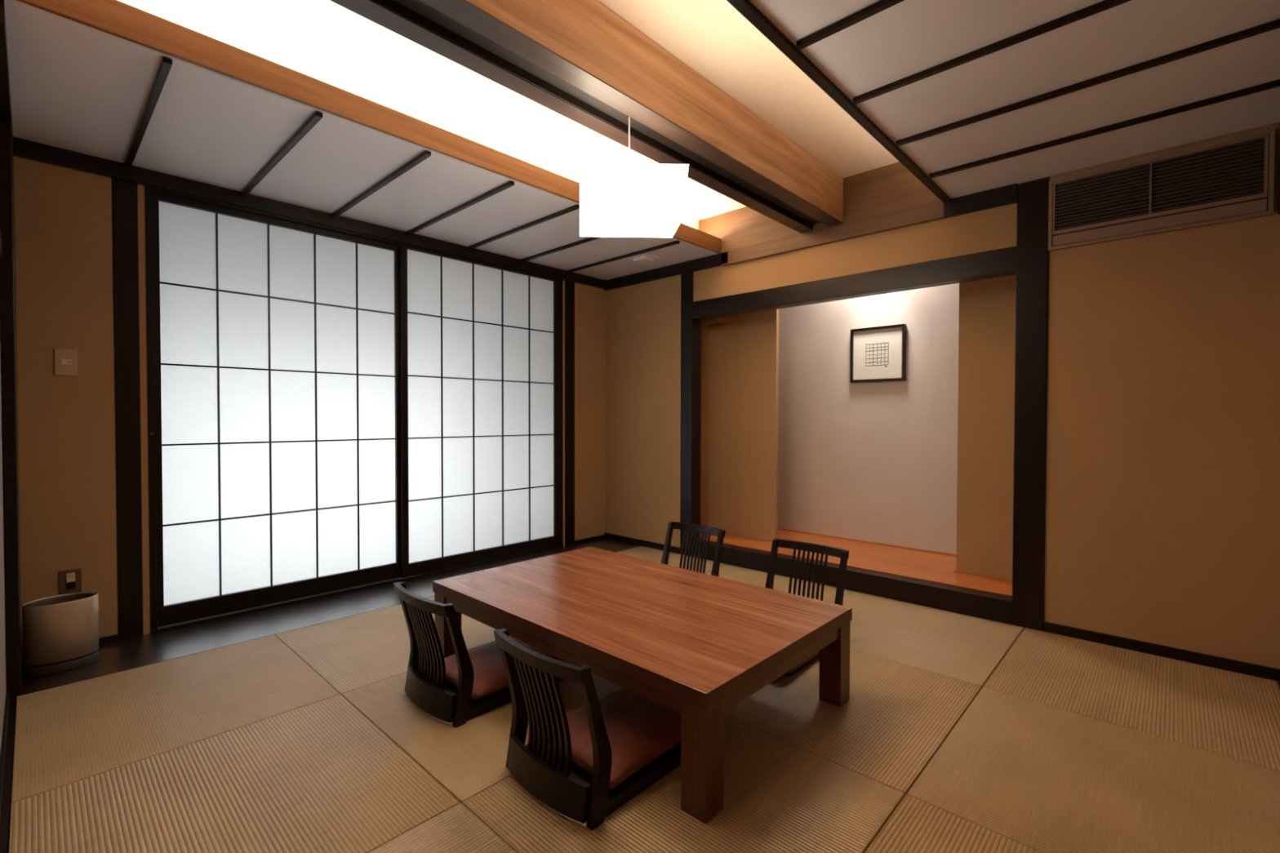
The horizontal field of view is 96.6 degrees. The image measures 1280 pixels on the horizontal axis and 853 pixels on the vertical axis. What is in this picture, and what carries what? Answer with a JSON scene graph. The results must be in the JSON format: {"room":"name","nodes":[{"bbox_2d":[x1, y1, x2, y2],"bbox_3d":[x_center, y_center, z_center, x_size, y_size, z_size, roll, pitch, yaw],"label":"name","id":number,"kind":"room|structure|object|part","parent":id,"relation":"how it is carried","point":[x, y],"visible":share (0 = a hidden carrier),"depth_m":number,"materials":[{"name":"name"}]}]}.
{"room":"japanese tatami room","nodes":[
{"label":"japanese tatami room","id":0,"kind":"room"},
{"bbox_2d":[0,0,22,814],"bbox_3d":[-1.272,-0.269,1.029,4.170,2.600,0.153,1,1,43],"label":"wall","id":1,"kind":"structure","parent":0,"point":[11,643],"depth_m":2.13,"materials":[{"name":"beige paint"}]},
{"bbox_3d":[-1.869,0.195,1.643,1.330,1.590,0.011,1,1,43],"label":"sliding panel","id":2,"kind":"part","parent":1,"relation":"part of","materials":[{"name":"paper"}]},
{"bbox_3d":[-2.223,-1.172,1.978,1.159,0.071,0.048,1,1,43],"label":"plate","id":3,"kind":"part","parent":1,"relation":"part of","materials":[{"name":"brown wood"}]},
{"bbox_2d":[13,137,605,660],"bbox_3d":[-1.498,-0.299,3.726,0.150,2.630,3.620,1,1,43],"label":"wall","id":4,"kind":"structure","parent":0,"point":[84,282],"depth_m":2.64,"materials":[{"name":"beige paint"}]},
{"bbox_2d":[53,348,77,376],"bbox_3d":[-2.548,-0.284,2.531,0.013,0.116,0.072,1,1,43],"label":"wall switch","id":5,"kind":"object","parent":4,"relation":"attached to","point":[65,360],"visible":1,"depth_m":2.53,"materials":[{"name":"beige plastic"}]},
{"bbox_2d":[58,568,81,595],"bbox_3d":[-2.548,0.699,2.550,0.010,0.116,0.072,1,1,43],"label":"wall outlet","id":6,"kind":"object","parent":4,"relation":"attached to","point":[69,580],"visible":0.83,"depth_m":2.55,"materials":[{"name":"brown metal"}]},
{"bbox_2d":[66,572,75,582],"bbox_3d":[-2.545,0.675,2.549,0.003,0.040,0.028,1,1,43],"label":"socket","id":7,"kind":"object","parent":6,"relation":"attached to","point":[70,576],"depth_m":2.55,"materials":[{"name":"white plastic"}]},
{"bbox_2d":[98,634,118,644],"bbox_3d":[-2.549,0.989,2.563,0.020,0.030,0.298,1,1,43],"label":"baseboard","id":8,"kind":"structure","parent":4,"relation":"attached to","point":[107,639],"depth_m":2.64,"materials":[{"name":"brown wood"}]},
{"bbox_2d":[151,191,400,626],"bbox_3d":[-1.956,-0.083,3.225,0.030,2.120,1.216,1,1,43],"label":"door","id":9,"kind":"structure","parent":4,"relation":"in","point":[276,342],"depth_m":3.13,"materials":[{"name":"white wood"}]},
{"bbox_3d":[-2.279,-0.905,2.877,0.002,0.398,0.231,1,1,43],"label":"pane","id":10,"kind":"part","parent":9,"relation":"part of","materials":[{"name":"white paper"}]},
{"bbox_3d":[-2.280,-0.507,2.884,0.002,0.398,0.231,1,1,43],"label":"pane","id":11,"kind":"part","parent":9,"relation":"part of","materials":[{"name":"white paper"}]},
{"bbox_3d":[-2.280,-0.109,2.891,0.002,0.398,0.231,1,1,43],"label":"pane","id":12,"kind":"part","parent":9,"relation":"part of","materials":[{"name":"white paper"}]},
{"bbox_3d":[-2.281,0.289,2.897,0.002,0.398,0.231,1,1,43],"label":"pane","id":13,"kind":"part","parent":9,"relation":"part of","materials":[{"name":"white paper"}]},
{"bbox_3d":[-2.281,0.687,2.904,0.002,0.398,0.231,1,1,43],"label":"pane","id":14,"kind":"part","parent":9,"relation":"part of","materials":[{"name":"white paper"}]},
{"bbox_3d":[-2.121,-0.908,3.046,0.002,0.398,0.231,1,1,43],"label":"pane","id":15,"kind":"part","parent":9,"relation":"part of","materials":[{"name":"white paper"}]},
{"bbox_3d":[-2.121,-0.510,3.053,0.002,0.398,0.231,1,1,43],"label":"pane","id":16,"kind":"part","parent":9,"relation":"part of","materials":[{"name":"white paper"}]},
{"bbox_3d":[-2.122,-0.112,3.059,0.002,0.398,0.231,1,1,43],"label":"pane","id":17,"kind":"part","parent":9,"relation":"part of","materials":[{"name":"white paper"}]},
{"bbox_3d":[-2.123,0.286,3.066,0.002,0.398,0.231,1,1,43],"label":"pane","id":18,"kind":"part","parent":9,"relation":"part of","materials":[{"name":"white paper"}]},
{"bbox_3d":[-2.123,0.685,3.072,0.002,0.398,0.231,1,1,43],"label":"pane","id":19,"kind":"part","parent":9,"relation":"part of","materials":[{"name":"white paper"}]},
{"bbox_3d":[-1.955,-1.126,3.209,0.028,0.034,1.216,1,1,43],"label":"rail","id":20,"kind":"part","parent":9,"relation":"part of","materials":[{"name":"brown wood"}]},
{"bbox_3d":[-1.963,-0.910,3.215,0.002,0.398,0.231,1,1,43],"label":"pane","id":21,"kind":"part","parent":9,"relation":"part of","materials":[{"name":"white paper"}]},
{"bbox_3d":[-1.963,-0.512,3.221,0.002,0.398,0.231,1,1,43],"label":"pane","id":22,"kind":"part","parent":9,"relation":"part of","materials":[{"name":"white paper"}]},
{"bbox_3d":[-1.964,-0.114,3.228,0.002,0.398,0.231,1,1,43],"label":"pane","id":23,"kind":"part","parent":9,"relation":"part of","materials":[{"name":"white paper"}]},
{"bbox_3d":[-1.965,0.284,3.235,0.002,0.398,0.231,1,1,43],"label":"pane","id":24,"kind":"part","parent":9,"relation":"part of","materials":[{"name":"white paper"}]},
{"bbox_3d":[-1.965,0.682,3.241,0.002,0.398,0.231,1,1,43],"label":"pane","id":25,"kind":"part","parent":9,"relation":"part of","materials":[{"name":"white paper"}]},
{"bbox_3d":[-1.805,-0.913,3.383,0.002,0.398,0.231,1,1,43],"label":"pane","id":26,"kind":"part","parent":9,"relation":"part of","materials":[{"name":"white paper"}]},
{"bbox_3d":[-1.805,-0.515,3.390,0.002,0.398,0.231,1,1,43],"label":"pane","id":27,"kind":"part","parent":9,"relation":"part of","materials":[{"name":"white paper"}]},
{"bbox_3d":[-1.806,-0.117,3.397,0.002,0.398,0.231,1,1,43],"label":"pane","id":28,"kind":"part","parent":9,"relation":"part of","materials":[{"name":"white paper"}]},
{"bbox_3d":[-1.806,0.281,3.403,0.002,0.398,0.231,1,1,43],"label":"pane","id":29,"kind":"part","parent":9,"relation":"part of","materials":[{"name":"white paper"}]},
{"bbox_3d":[-1.807,0.679,3.410,0.002,0.398,0.231,1,1,43],"label":"pane","id":30,"kind":"part","parent":9,"relation":"part of","materials":[{"name":"white paper"}]},
{"bbox_3d":[-1.647,-0.916,3.552,0.002,0.398,0.231,1,1,43],"label":"pane","id":31,"kind":"part","parent":9,"relation":"part of","materials":[{"name":"white paper"}]},
{"bbox_3d":[-1.647,-0.517,3.559,0.002,0.398,0.231,1,1,43],"label":"pane","id":32,"kind":"part","parent":9,"relation":"part of","materials":[{"name":"white paper"}]},
{"bbox_3d":[-1.648,-0.119,3.565,0.002,0.398,0.231,1,1,43],"label":"pane","id":33,"kind":"part","parent":9,"relation":"part of","materials":[{"name":"white paper"}]},
{"bbox_3d":[-1.648,0.279,3.572,0.002,0.398,0.231,1,1,43],"label":"pane","id":34,"kind":"part","parent":9,"relation":"part of","materials":[{"name":"white paper"}]},
{"bbox_3d":[-1.649,0.677,3.579,0.002,0.398,0.231,1,1,43],"label":"pane","id":35,"kind":"part","parent":9,"relation":"part of","materials":[{"name":"white paper"}]},
{"bbox_3d":[-1.531,-1.210,3.675,0.150,0.092,3.520,1,1,43],"label":"wall plate","id":36,"kind":"part","parent":4,"relation":"part of","materials":[{"name":"brown wood"}]},
{"bbox_3d":[-1.533,0.994,3.720,0.120,0.044,2.548,1,1,43],"label":"sill","id":37,"kind":"part","parent":4,"relation":"part of","materials":[{"name":"brown wood"}]},
{"bbox_2d":[399,245,559,577],"bbox_3d":[-1.092,-0.096,4.105,0.028,2.120,1.274,1,1,43],"label":"door","id":38,"kind":"structure","parent":4,"relation":"in","point":[479,342],"depth_m":4.04,"materials":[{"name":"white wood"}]},
{"bbox_3d":[-1.421,-0.937,3.748,0.002,0.404,0.238,1,1,43],"label":"pane","id":39,"kind":"part","parent":38,"relation":"part of","materials":[{"name":"white paper"}]},
{"bbox_3d":[-1.422,-0.532,3.755,0.002,0.404,0.238,1,1,43],"label":"pane","id":40,"kind":"part","parent":38,"relation":"part of","materials":[{"name":"white paper"}]},
{"bbox_3d":[-1.422,-0.127,3.762,0.002,0.404,0.238,1,1,43],"label":"pane","id":41,"kind":"part","parent":38,"relation":"part of","materials":[{"name":"white paper"}]},
{"bbox_3d":[-1.423,0.278,3.769,0.002,0.404,0.238,1,1,43],"label":"pane","id":42,"kind":"part","parent":38,"relation":"part of","materials":[{"name":"white paper"}]},
{"bbox_3d":[-1.424,0.683,3.775,0.002,0.404,0.238,1,1,43],"label":"pane","id":43,"kind":"part","parent":38,"relation":"part of","materials":[{"name":"white paper"}]},
{"bbox_3d":[-1.258,-0.940,3.922,0.002,0.404,0.238,1,1,43],"label":"pane","id":44,"kind":"part","parent":38,"relation":"part of","materials":[{"name":"white paper"}]},
{"bbox_3d":[-1.259,-0.535,3.929,0.002,0.404,0.238,1,1,43],"label":"pane","id":45,"kind":"part","parent":38,"relation":"part of","materials":[{"name":"white paper"}]},
{"bbox_3d":[-1.259,-0.130,3.936,0.002,0.404,0.238,1,1,43],"label":"pane","id":46,"kind":"part","parent":38,"relation":"part of","materials":[{"name":"white paper"}]},
{"bbox_3d":[-1.260,0.275,3.942,0.002,0.404,0.238,1,1,43],"label":"pane","id":47,"kind":"part","parent":38,"relation":"part of","materials":[{"name":"white paper"}]},
{"bbox_3d":[-1.261,0.680,3.949,0.002,0.404,0.238,1,1,43],"label":"pane","id":48,"kind":"part","parent":38,"relation":"part of","materials":[{"name":"white paper"}]},
{"bbox_3d":[-1.090,-1.151,4.088,0.028,0.012,1.274,1,1,43],"label":"rail","id":49,"kind":"part","parent":38,"relation":"part of","materials":[{"name":"brown wood"}]},
{"bbox_3d":[-1.095,-0.942,4.096,0.002,0.404,0.238,1,1,43],"label":"pane","id":50,"kind":"part","parent":38,"relation":"part of","materials":[{"name":"white paper"}]},
{"bbox_3d":[-1.096,-0.537,4.103,0.002,0.404,0.238,1,1,43],"label":"pane","id":51,"kind":"part","parent":38,"relation":"part of","materials":[{"name":"white paper"}]},
{"bbox_3d":[-1.097,-0.133,4.109,0.002,0.404,0.238,1,1,43],"label":"pane","id":52,"kind":"part","parent":38,"relation":"part of","materials":[{"name":"white paper"}]},
{"bbox_3d":[-1.097,0.273,4.116,0.002,0.404,0.238,1,1,43],"label":"pane","id":53,"kind":"part","parent":38,"relation":"part of","materials":[{"name":"white paper"}]},
{"bbox_3d":[-1.098,0.677,4.123,0.002,0.404,0.238,1,1,43],"label":"pane","id":54,"kind":"part","parent":38,"relation":"part of","materials":[{"name":"white paper"}]},
{"bbox_3d":[-0.932,-0.945,4.270,0.002,0.404,0.238,1,1,43],"label":"pane","id":55,"kind":"part","parent":38,"relation":"part of","materials":[{"name":"white paper"}]},
{"bbox_3d":[-0.933,-0.540,4.277,0.002,0.404,0.238,1,1,43],"label":"pane","id":56,"kind":"part","parent":38,"relation":"part of","materials":[{"name":"white paper"}]},
{"bbox_3d":[-0.934,-0.135,4.283,0.002,0.404,0.238,1,1,43],"label":"pane","id":57,"kind":"part","parent":38,"relation":"part of","materials":[{"name":"white paper"}]},
{"bbox_3d":[-0.934,0.270,4.290,0.002,0.404,0.238,1,1,43],"label":"pane","id":58,"kind":"part","parent":38,"relation":"part of","materials":[{"name":"white paper"}]},
{"bbox_3d":[-0.935,0.675,4.297,0.002,0.404,0.238,1,1,43],"label":"pane","id":59,"kind":"part","parent":38,"relation":"part of","materials":[{"name":"white paper"}]},
{"bbox_3d":[-0.769,-0.948,4.444,0.002,0.404,0.238,1,1,43],"label":"pane","id":60,"kind":"part","parent":38,"relation":"part of","materials":[{"name":"white paper"}]},
{"bbox_3d":[-0.770,-0.543,4.450,0.002,0.404,0.238,1,1,43],"label":"pane","id":61,"kind":"part","parent":38,"relation":"part of","materials":[{"name":"white paper"}]},
{"bbox_3d":[-0.771,-0.138,4.457,0.002,0.404,0.238,1,1,43],"label":"pane","id":62,"kind":"part","parent":38,"relation":"part of","materials":[{"name":"white paper"}]},
{"bbox_3d":[-0.771,0.267,4.464,0.002,0.404,0.238,1,1,43],"label":"pane","id":63,"kind":"part","parent":38,"relation":"part of","materials":[{"name":"white paper"}]},
{"bbox_3d":[-0.772,0.672,4.471,0.002,0.404,0.238,1,1,43],"label":"pane","id":64,"kind":"part","parent":38,"relation":"part of","materials":[{"name":"white paper"}]},
{"bbox_2d":[574,534,605,544],"bbox_3d":[-0.420,0.954,4.835,0.020,0.030,0.355,1,1,43],"label":"baseboard","id":65,"kind":"structure","parent":4,"relation":"attached to","point":[602,536],"depth_m":4.82,"materials":[{"name":"brown wood"}]},
{"bbox_3d":[-0.427,-0.107,4.895,0.120,2.150,0.455,1,1,43],"label":"wall panel","id":66,"kind":"part","parent":4,"relation":"part of","materials":[{"name":"beige paint"}]},
{"bbox_2d":[0,537,1279,852],"bbox_3d":[-0.061,1.049,2.345,4.170,0.084,3.700,1,1,43],"label":"floor","id":67,"kind":"structure","parent":0,"point":[292,728],"depth_m":1.79,"materials":[{"name":"beige wicker"}]},
{"bbox_2d":[22,591,98,676],"bbox_3d":[-2.425,0.865,2.392,0.160,0.284,0.224,1,1,43],"label":"waste bin","id":68,"kind":"object","parent":67,"relation":"on","point":[60,633],"visible":1,"depth_m":2.34,"materials":[{"name":"beige metal"}]},
{"bbox_2d":[393,582,571,728],"bbox_3d":[-0.589,0.800,2.238,0.404,0.423,0.641,1,1,43],"label":"chair","id":69,"kind":"object","parent":67,"relation":"on","point":[427,686],"visible":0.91,"depth_m":2.00,"materials":[{"name":"brown wood"}]},
{"bbox_3d":[-0.883,0.802,2.189,0.022,0.420,0.104,1,1,43],"label":"post","id":70,"kind":"part","parent":69,"relation":"part of","materials":[{"name":"brown wood"}]},
{"bbox_3d":[-0.790,0.611,2.020,0.387,0.038,0.053,1,1,43],"label":"rail","id":71,"kind":"part","parent":69,"relation":"part of","materials":[{"name":"brown wood"}]},
{"bbox_3d":[-0.768,0.959,2.050,0.341,0.088,0.050,1,1,43],"label":"rail","id":72,"kind":"part","parent":69,"relation":"part of","materials":[{"name":"brown wood"}]},
{"bbox_3d":[-0.618,0.807,1.941,0.022,0.420,0.104,1,1,43],"label":"post","id":73,"kind":"part","parent":69,"relation":"part of","materials":[{"name":"brown wood"}]},
{"bbox_2d":[444,636,567,699],"bbox_3d":[-0.562,0.937,2.269,0.368,0.069,0.436,1,1,43],"label":"seat cushion","id":74,"kind":"object","parent":69,"relation":"on","point":[490,674],"visible":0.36,"depth_m":2.15,"materials":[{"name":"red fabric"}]},
{"bbox_3d":[-0.551,0.974,2.281,0.404,0.030,0.530,1,1,43],"label":"seat","id":75,"kind":"part","parent":69,"relation":"part of","materials":[{"name":"brown leather"}]},
{"bbox_2d":[493,628,680,831],"bbox_3d":[-0.088,0.809,1.760,0.404,0.423,0.641,1,1,43],"label":"chair","id":76,"kind":"object","parent":67,"relation":"on","point":[538,766],"visible":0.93,"depth_m":1.54,"materials":[{"name":"brown wood"}]},
{"bbox_3d":[-0.382,0.811,1.712,0.022,0.420,0.104,1,1,43],"label":"post","id":77,"kind":"part","parent":76,"relation":"part of","materials":[{"name":"brown wood"}]},
{"bbox_3d":[-0.289,0.620,1.543,0.387,0.038,0.053,1,1,43],"label":"rail","id":78,"kind":"part","parent":76,"relation":"part of","materials":[{"name":"brown wood"}]},
{"bbox_3d":[-0.267,0.968,1.572,0.341,0.088,0.050,1,1,43],"label":"rail","id":79,"kind":"part","parent":76,"relation":"part of","materials":[{"name":"brown wood"}]},
{"bbox_3d":[-0.117,0.816,1.464,0.022,0.420,0.104,1,1,43],"label":"post","id":80,"kind":"part","parent":76,"relation":"part of","materials":[{"name":"brown wood"}]},
{"bbox_3d":[-0.051,0.983,1.804,0.404,0.030,0.530,1,1,43],"label":"seat","id":81,"kind":"part","parent":76,"relation":"part of","materials":[{"name":"brown wood"}]},
{"bbox_2d":[558,688,681,789],"bbox_3d":[-0.061,0.946,1.792,0.368,0.069,0.436,1,1,43],"label":"seat cushion","id":82,"kind":"object","parent":76,"relation":"on","point":[639,729],"visible":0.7,"depth_m":1.72,"materials":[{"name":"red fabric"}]},
{"bbox_2d":[432,546,852,823],"bbox_3d":[-0.052,0.841,2.288,1.455,0.343,0.905,1,1,43],"label":"table","id":83,"kind":"object","parent":67,"relation":"on","point":[695,645],"visible":0.96,"depth_m":1.98,"materials":[{"name":"brown wood"}]},
{"bbox_3d":[-0.827,0.860,2.458,0.082,0.297,0.082,1,1,43],"label":"leg","id":84,"kind":"part","parent":83,"relation":"part of","materials":[{"name":"brown wood"}]},
{"bbox_3d":[0.167,0.877,1.526,0.082,0.297,0.082,1,1,43],"label":"leg","id":85,"kind":"part","parent":83,"relation":"part of","materials":[{"name":"brown wood"}]},
{"bbox_3d":[0.723,0.868,2.119,0.082,0.297,0.082,1,1,43],"label":"leg","id":86,"kind":"part","parent":83,"relation":"part of","materials":[{"name":"brown wood"}]},
{"bbox_2d":[660,521,725,576],"bbox_3d":[0.133,0.788,3.085,0.404,0.423,0.641,1,1,43],"label":"chair","id":87,"kind":"object","parent":67,"relation":"on","point":[720,533],"visible":0.4,"depth_m":3.28,"materials":[{"name":"brown wood"}]},
{"bbox_3d":[0.162,0.784,3.382,0.022,0.420,0.104,1,1,43],"label":"post","id":88,"kind":"part","parent":87,"relation":"part of","materials":[{"name":"brown wood"}]},
{"bbox_3d":[0.334,0.592,3.296,0.387,0.038,0.053,1,1,43],"label":"rail","id":89,"kind":"part","parent":87,"relation":"part of","materials":[{"name":"brown wood"}]},
{"bbox_3d":[0.427,0.789,3.134,0.022,0.420,0.104,1,1,43],"label":"post","id":90,"kind":"part","parent":87,"relation":"part of","materials":[{"name":"brown wood"}]},
{"bbox_2d":[764,538,848,676],"bbox_3d":[0.643,0.796,2.607,0.404,0.423,0.641,1,1,43],"label":"chair","id":91,"kind":"object","parent":67,"relation":"on","point":[843,554],"visible":0.38,"depth_m":2.79,"materials":[{"name":"brown wood"}]},
{"bbox_3d":[0.672,0.793,2.904,0.022,0.420,0.104,1,1,43],"label":"post","id":92,"kind":"part","parent":91,"relation":"part of","materials":[{"name":"brown wood"}]},
{"bbox_3d":[0.605,0.971,2.570,0.404,0.030,0.530,1,1,43],"label":"seat","id":93,"kind":"part","parent":91,"relation":"part of","materials":[{"name":"brown wood"}]},
{"bbox_3d":[0.844,0.601,2.818,0.387,0.038,0.053,1,1,43],"label":"rail","id":94,"kind":"part","parent":91,"relation":"part of","materials":[{"name":"brown wood"}]},
{"bbox_3d":[0.937,0.797,2.656,0.022,0.420,0.104,1,1,43],"label":"post","id":95,"kind":"part","parent":91,"relation":"part of","materials":[{"name":"brown wood"}]},
{"bbox_2d":[4,0,1279,279],"bbox_3d":[-0.075,-1.370,2.294,4.020,0.356,3.660,1,1,43],"label":"ceiling","id":96,"kind":"structure","parent":0,"point":[472,124],"depth_m":2.21,"materials":[{"name":"paint"}]},
{"bbox_3d":[-2.133,-1.217,2.121,1.255,0.012,0.428,1,1,43],"label":"panel","id":97,"kind":"part","parent":96,"relation":"part of","materials":[{"name":"grey paper"}]},
{"bbox_3d":[-1.831,-1.222,2.443,1.255,0.012,0.451,1,1,43],"label":"panel","id":98,"kind":"part","parent":96,"relation":"part of","materials":[{"name":"grey paper"}]},
{"bbox_3d":[-1.526,-1.227,2.769,1.255,0.012,0.438,1,1,43],"label":"panel","id":99,"kind":"part","parent":96,"relation":"part of","materials":[{"name":"grey paper"}]},
{"bbox_3d":[-0.625,-1.228,2.819,0.014,0.023,3.470,1,1,43],"label":"cove trim","id":100,"kind":"part","parent":96,"relation":"part of","materials":[{"name":"brown wood"}]},
{"bbox_3d":[-1.226,-1.231,3.089,1.255,0.012,0.435,1,1,43],"label":"panel","id":101,"kind":"part","parent":96,"relation":"part of","materials":[{"name":"grey paper"}]},
{"bbox_3d":[-0.930,-1.236,3.405,1.255,0.012,0.428,1,1,43],"label":"panel","id":102,"kind":"part","parent":96,"relation":"part of","materials":[{"name":"grey paper"}]},
{"bbox_3d":[-0.634,-1.241,3.721,1.255,0.012,0.433,1,1,43],"label":"panel","id":103,"kind":"part","parent":96,"relation":"part of","materials":[{"name":"grey paper"}]},
{"bbox_3d":[-0.133,-1.355,2.343,0.083,0.268,3.492,1,1,43],"label":"beam rail","id":104,"kind":"part","parent":96,"relation":"part of","materials":[{"name":"brown wood"}]},
{"bbox_3d":[-0.336,-1.246,4.040,1.255,0.012,0.436,1,1,43],"label":"panel","id":105,"kind":"part","parent":96,"relation":"part of","materials":[{"name":"grey paper"}]},
{"bbox_2d":[579,115,688,237],"bbox_3d":[-0.026,-1.004,2.264,0.458,0.492,0.320,0,1,0],"label":"pendant lamp","id":106,"kind":"object","parent":96,"relation":"hanging from","point":[628,200],"visible":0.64,"depth_m":2.11,"materials":[{"name":"white"}]},
{"bbox_3d":[-0.043,-1.112,2.262,0.004,0.229,0.004,0,1,21],"label":"cord","id":107,"kind":"part","parent":106,"relation":"part of","materials":[{"name":"white plastic"}]},
{"bbox_3d":[-0.026,-0.903,2.266,0.458,0.290,0.320,0,1,0],"label":"lamp shade","id":108,"kind":"part","parent":106,"relation":"part of","materials":[{"name":"white"}]},
{"bbox_2d":[627,253,659,263],"bbox_3d":[0.027,-1.226,4.181,0.170,0.030,0.156,1,1,43],"label":"ceiling sensor","id":109,"kind":"object","parent":96,"relation":"attached to","point":[644,258],"visible":0.94,"depth_m":4.15,"materials":[{"name":"white plastic"}]},
{"bbox_3d":[0.027,-1.236,4.181,0.170,0.010,0.156,1,1,43],"label":"plate","id":110,"kind":"part","parent":109,"relation":"part of","materials":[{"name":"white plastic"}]},
{"bbox_3d":[-0.034,-1.251,4.362,1.255,0.012,0.443,1,1,43],"label":"panel","id":111,"kind":"part","parent":96,"relation":"part of","materials":[{"name":"grey paper"}]},
{"bbox_3d":[0.795,-1.197,1.205,1.258,0.012,0.435,1,1,43],"label":"panel","id":112,"kind":"part","parent":96,"relation":"part of","materials":[{"name":"grey paper"}]},
{"bbox_3d":[1.091,-1.202,1.520,1.258,0.012,0.426,1,1,43],"label":"panel","id":113,"kind":"part","parent":96,"relation":"part of","materials":[{"name":"grey paper"}]},
{"bbox_3d":[1.389,-1.206,1.839,1.258,0.012,0.443,1,1,43],"label":"panel","id":114,"kind":"part","parent":96,"relation":"part of","materials":[{"name":"grey paper"}]},
{"bbox_3d":[1.694,-1.211,2.164,1.258,0.012,0.445,1,1,43],"label":"panel","id":115,"kind":"part","parent":96,"relation":"part of","materials":[{"name":"grey paper"}]},
{"bbox_3d":[1.991,-1.216,2.481,1.258,0.012,0.419,1,1,43],"label":"panel","id":116,"kind":"part","parent":96,"relation":"part of","materials":[{"name":"grey paper"}]},
{"bbox_2d":[604,122,1279,669],"bbox_3d":[1.436,-0.313,3.918,4.170,2.600,0.926,1,1,43],"label":"wall","id":117,"kind":"structure","parent":0,"point":[1087,437],"depth_m":3.24,"materials":[{"name":"beige paint"}]},
{"bbox_2d":[604,532,679,553],"bbox_3d":[0.005,0.950,4.672,0.842,0.045,0.014,1,1,43],"label":"baseboard","id":118,"kind":"structure","parent":117,"relation":"attached to","point":[616,537],"depth_m":4.66,"materials":[{"name":"brown wood"}]},
{"bbox_3d":[1.171,0.933,3.636,2.058,0.118,0.097,1,1,43],"label":"alcove sill","id":119,"kind":"part","parent":117,"relation":"part of","materials":[{"name":"brown wood"}]},
{"bbox_3d":[1.185,-1.036,3.615,2.060,0.225,0.096,1,1,43],"label":"wall panel","id":120,"kind":"part","parent":117,"relation":"part of","materials":[{"name":"beige paint"}]},
{"bbox_3d":[1.754,0.858,4.170,1.880,0.008,0.014,1,1,43],"label":"alcove skirting","id":121,"kind":"part","parent":117,"relation":"part of","materials":[{"name":"orange wood"}]},
{"bbox_2d":[849,324,906,382],"bbox_3d":[1.730,-0.527,4.158,0.388,0.396,0.032,1,1,43],"label":"framed picture","id":122,"kind":"object","parent":117,"relation":"attached to","point":[877,353],"visible":1,"depth_m":4.15,"materials":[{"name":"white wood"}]},
{"bbox_3d":[2.097,0.873,3.249,0.559,0.009,0.008,1,1,43],"label":"alcove skirting","id":123,"kind":"part","parent":117,"relation":"part of","materials":[{"name":"orange wood"}]},
{"bbox_2d":[1048,128,1275,251],"bbox_3d":[2.258,-1.019,2.523,0.735,0.338,0.022,1,1,43],"label":"air vent","id":124,"kind":"object","parent":117,"relation":"in","point":[1231,180],"visible":1,"depth_m":2.48,"materials":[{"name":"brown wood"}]},
{"bbox_2d":[1043,621,1279,680],"bbox_3d":[2.285,0.989,2.535,0.808,0.045,0.014,1,1,43],"label":"baseboard","id":125,"kind":"structure","parent":117,"relation":"attached to","point":[1254,669],"depth_m":2.50,"materials":[{"name":"brown wood"}]},
{"bbox_3d":[2.362,-0.108,2.524,0.908,2.240,0.100,1,1,43],"label":"wall panel","id":126,"kind":"part","parent":117,"relation":"part of","materials":[{"name":"beige paint"}]},
{"bbox_2d":[1277,123,1279,214],"bbox_3d":[1.370,-0.083,0.918,0.160,2.240,3.600,1,1,43],"label":"wall","id":127,"kind":"structure","parent":0,"point":[1278,197],"depth_m":2.25,"materials":[{"name":"beige paint"}]}
]}

